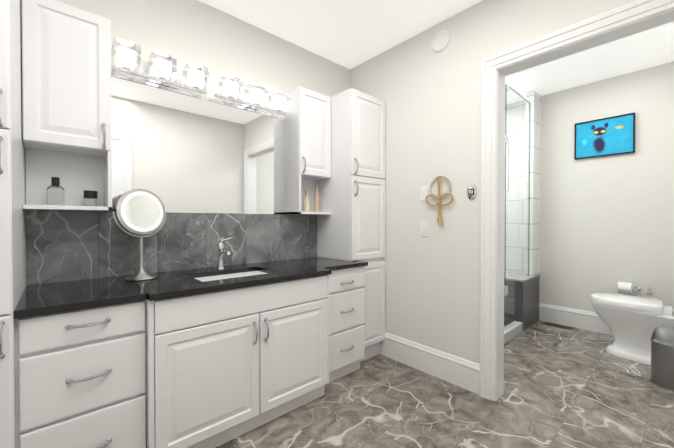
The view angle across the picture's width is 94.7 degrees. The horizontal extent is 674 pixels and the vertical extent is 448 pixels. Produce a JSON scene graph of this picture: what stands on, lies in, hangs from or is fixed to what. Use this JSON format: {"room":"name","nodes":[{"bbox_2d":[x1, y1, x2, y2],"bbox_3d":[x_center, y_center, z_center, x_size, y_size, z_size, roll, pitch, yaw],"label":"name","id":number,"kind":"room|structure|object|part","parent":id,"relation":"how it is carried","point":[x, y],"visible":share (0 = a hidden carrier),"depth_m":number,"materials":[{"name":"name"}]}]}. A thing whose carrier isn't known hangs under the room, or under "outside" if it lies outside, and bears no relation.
{"room":"bathroom","nodes":[
{"label":"bathroom","id":0,"kind":"room"},
{"bbox_2d":[47,177,63,204],"bbox_3d":[-1.435,-0.165,1.584,0.065,0.145,0.065,0,1,-42],"label":"bottle","id":1,"kind":"object","parent":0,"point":[55,181],"visible":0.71,"depth_m":1.58,"materials":[{"name":"clear glass"}]},
{"bbox_2d":[83,190,97,205],"bbox_3d":[-1.331,-0.136,1.678,0.060,0.085,0.060,0,1,-42],"label":"bottle","id":2,"kind":"object","parent":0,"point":[89,194],"visible":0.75,"depth_m":1.66,"materials":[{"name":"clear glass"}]},
{"bbox_2d":[25,0,349,285],"bbox_3d":[-0.121,-0.184,2.979,5.170,2.740,0.100,0,1,-42],"label":"wall","id":3,"kind":"structure","parent":0,"point":[219,44],"depth_m":2.22,"materials":[{"name":"beige paint"}]},
{"bbox_2d":[111,37,208,93],"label":"sconce","id":4,"kind":"object","parent":3,"relation":"attached to","point":[162,70],"depth_m":1.92,"materials":[{"name":"glass"}]},
{"bbox_2d":[111,72,285,213],"bbox_3d":[-0.886,-0.485,2.216,1.213,0.815,0.005,0,1,-42],"label":"mirror","id":5,"kind":"object","parent":3,"relation":"attached to","point":[199,154],"depth_m":2.13,"materials":[{"name":"clear glass"}]},
{"bbox_2d":[214,73,289,114],"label":"sconce","id":6,"kind":"object","parent":3,"relation":"attached to","point":[257,98],"depth_m":2.34,"materials":[{"name":"glass"}]},
{"bbox_2d":[303,191,309,211],"bbox_3d":[-0.259,-0.192,2.639,0.052,0.180,0.052,0,1,-42],"label":"lotion bottle","id":7,"kind":"object","parent":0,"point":[306,204],"visible":0.88,"depth_m":2.62,"materials":[{"name":"beige plastic"}]},
{"bbox_2d":[314,187,318,211],"bbox_3d":[-0.177,-0.210,2.712,0.042,0.215,0.042,0,1,-42],"label":"lotion bottle","id":8,"kind":"object","parent":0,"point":[316,202],"visible":0.92,"depth_m":2.70,"materials":[{"name":"beige plastic"}]},
{"bbox_2d":[199,0,673,103],"bbox_3d":[0.724,-1.571,2.024,5.170,0.050,2.631,0,1,-42],"label":"ceiling","id":9,"kind":"structure","parent":0,"point":[349,34],"depth_m":2.54,"materials":[{"name":"white paint"}]},
{"bbox_2d":[216,320,673,447],"bbox_3d":[0.724,1.219,2.049,5.170,0.050,2.631,0,1,-42],"label":"floor","id":10,"kind":"structure","parent":0,"point":[574,388],"depth_m":2.01,"materials":[{"name":"stone"}]},
{"bbox_2d":[0,256,384,447],"bbox_3d":[-0.673,0.765,1.962,2.774,0.860,0.686,0,1,-42],"label":"bathroom vanity","id":11,"kind":"object","parent":10,"relation":"on","point":[253,310],"depth_m":1.51,"materials":[{"name":"white wood"}]},
{"bbox_2d":[12,256,371,315],"bbox_3d":[-0.637,0.325,2.010,1.979,0.030,0.661,0,1,-42],"label":"countertop","id":12,"kind":"structure","parent":11,"relation":"on","point":[101,289],"depth_m":1.61,"materials":[{"name":"black stone"}]},
{"bbox_2d":[112,188,165,280],"bbox_3d":[-1.119,0.054,1.775,0.279,0.514,0.160,0,1,-42],"label":"makeup mirror","id":13,"kind":"object","parent":12,"relation":"on","point":[142,212],"visible":1,"depth_m":1.75,"materials":[{"name":"silver metal"}]},
{"bbox_3d":[-1.102,-0.070,1.764,0.179,0.187,0.062,0,1,-42],"label":"glass","id":14,"kind":"part","parent":13,"relation":"part of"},
{"bbox_2d":[26,210,316,284],"bbox_3d":[-0.887,0.115,2.218,1.888,0.384,0.010,0,1,-42],"label":"backsplash","id":15,"kind":"structure","parent":12,"relation":"on","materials":[{"name":"stone"}]},
{"bbox_2d":[216,236,231,267],"bbox_3d":[-0.736,0.200,2.092,0.103,0.217,0.167,0,1,-42],"label":"faucet","id":16,"kind":"object","parent":12,"relation":"on","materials":[{"name":"silver metal"}]},
{"bbox_2d":[504,76,539,343],"bbox_3d":[1.363,-0.188,3.496,2.046,2.738,1.088,0,1,-42],"label":"shower","id":17,"kind":"object","parent":10,"relation":"on","point":[521,301],"visible":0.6,"depth_m":3.44,"materials":[{"name":"grey"}]},
{"bbox_3d":[1.590,-0.165,3.048,1.786,2.499,0.010,0,1,-42],"label":"glass","id":18,"kind":"part","parent":17,"relation":"part of","materials":[{"name":"clear glass"}]},
{"bbox_2d":[541,321,573,329],"bbox_3d":[2.557,1.177,3.604,0.115,0.007,0.300,0,1,-42],"label":"floor vent","id":19,"kind":"object","parent":10,"relation":"in","point":[558,325],"visible":1,"depth_m":3.60,"materials":[{"name":"grey metal"}]},
{"bbox_2d":[590,293,673,364],"bbox_3d":[2.726,0.776,2.741,0.402,0.824,0.763,0,1,-42],"label":"toilet","id":20,"kind":"object","parent":10,"relation":"on","point":[632,323],"visible":0.92,"depth_m":2.71,"materials":[{"name":"white ceramic"}]},
{"bbox_3d":[2.651,0.716,2.824,0.386,0.080,0.539,0,1,-42],"label":"seat","id":21,"kind":"part","parent":20,"relation":"part of","materials":[{"name":"white ceramic"}]},
{"bbox_2d":[650,325,673,390],"bbox_3d":[2.466,0.971,2.299,0.206,0.440,0.206,0,1,-42],"label":"trash bin","id":22,"kind":"object","parent":10,"relation":"on","point":[662,355],"visible":1,"depth_m":2.27,"materials":[{"name":"silver metal"}]},
{"bbox_2d":[350,0,635,363],"bbox_3d":[0.988,-0.178,2.273,0.122,2.740,2.431,0,1,-42],"label":"wall","id":23,"kind":"structure","parent":0,"point":[424,91],"depth_m":2.39,"materials":[{"name":"beige paint"}]},
{"bbox_2d":[420,222,427,236],"bbox_3d":[0.699,0.041,2.498,0.009,0.117,0.072,0,1,-42],"label":"electrical outlet plate","id":24,"kind":"object","parent":23,"relation":"attached to","point":[423,228],"visible":1,"depth_m":2.49,"materials":[{"name":"white plastic"}]},
{"bbox_2d":[420,186,427,200],"bbox_3d":[0.699,-0.245,2.495,0.010,0.117,0.072,0,1,-42],"label":"switch plate","id":25,"kind":"object","parent":23,"relation":"attached to","point":[423,192],"visible":1,"depth_m":2.49,"materials":[{"name":"white plastic"}]},
{"bbox_2d":[380,332,479,394],"bbox_3d":[0.689,1.085,2.514,0.017,0.210,0.928,0,1,-42],"label":"baseboard","id":26,"kind":"structure","parent":23,"relation":"attached to","point":[457,371],"depth_m":2.43,"materials":[{"name":"white wood"}]},
{"bbox_2d":[425,176,453,225],"bbox_3d":[0.781,-0.177,2.373,0.034,0.381,0.234,0,1,-42],"label":"decor","id":27,"kind":"object","parent":23,"relation":"attached to","point":[439,196],"visible":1,"depth_m":2.36,"materials":[{"name":"beige fabric"}]},
{"bbox_2d":[431,30,449,52],"bbox_3d":[0.789,-1.401,2.379,0.016,0.156,0.156,0,1,-42],"label":"air vent","id":28,"kind":"object","parent":23,"relation":"in","point":[440,41],"visible":1,"depth_m":2.37,"materials":[{"name":"white plastic"}]},
{"bbox_2d":[466,183,476,199],"bbox_3d":[0.955,-0.229,2.209,0.012,0.119,0.076,0,1,-42],"label":"hook","id":29,"kind":"object","parent":23,"relation":"attached to","point":[471,192],"visible":1,"depth_m":2.21,"materials":[{"name":"silver metal"}]},
{"bbox_2d":[479,0,673,400],"bbox_3d":[1.394,0.033,1.803,0.155,2.326,1.057,0,1,-42],"label":"door frame","id":30,"kind":"structure","parent":23,"relation":"attached to","point":[627,14],"depth_m":2.09,"materials":[{"name":"white wood"}]},
{"bbox_2d":[525,90,540,275],"bbox_3d":[2.357,-0.476,3.733,0.270,2.171,0.080,0,1,-42],"label":"wall","id":31,"kind":"structure","parent":0,"point":[533,97],"depth_m":3.66,"materials":[{"name":"white tile"}]},
{"bbox_2d":[539,61,673,311],"bbox_3d":[2.611,-0.191,3.729,0.100,2.740,2.431,0,1,-42],"label":"wall","id":32,"kind":"structure","parent":0,"point":[606,224],"depth_m":3.32,"materials":[{"name":"beige paint"}]},
{"bbox_2d":[504,100,525,271],"bbox_3d":[2.110,-0.196,4.206,0.010,2.740,1.031,0,1,-42],"label":"shower wall tile","id":33,"kind":"structure","parent":32,"relation":"attached to","point":[521,181],"depth_m":3.99,"materials":[{"name":"white tile"}]},
{"bbox_2d":[539,303,611,334],"bbox_3d":[2.919,1.078,3.311,0.017,0.210,1.320,0,1,-42],"label":"baseboard","id":34,"kind":"structure","parent":32,"relation":"attached to","point":[583,319],"depth_m":3.54,"materials":[{"name":"white wood"}]},
{"bbox_2d":[574,112,634,159],"bbox_3d":[2.865,-0.931,3.341,0.028,0.403,0.495,0,1,-42],"label":"picture frame","id":35,"kind":"object","parent":32,"relation":"attached to","point":[613,135],"visible":0.98,"depth_m":3.32,"materials":[{"name":"black"}]},
{"bbox_2d":[616,282,651,293],"bbox_3d":[2.991,0.654,3.135,0.134,0.112,0.252,0,1,-42],"label":"toilet paper holder","id":36,"kind":"object","parent":32,"relation":"attached to","point":[624,287],"visible":1,"depth_m":3.14,"materials":[{"name":"white paper"}]},
{"bbox_3d":[3.010,0.656,3.151,0.085,0.093,0.253,0,1,-42],"label":"holder arm","id":37,"kind":"part","parent":36,"relation":"part of"}
]}

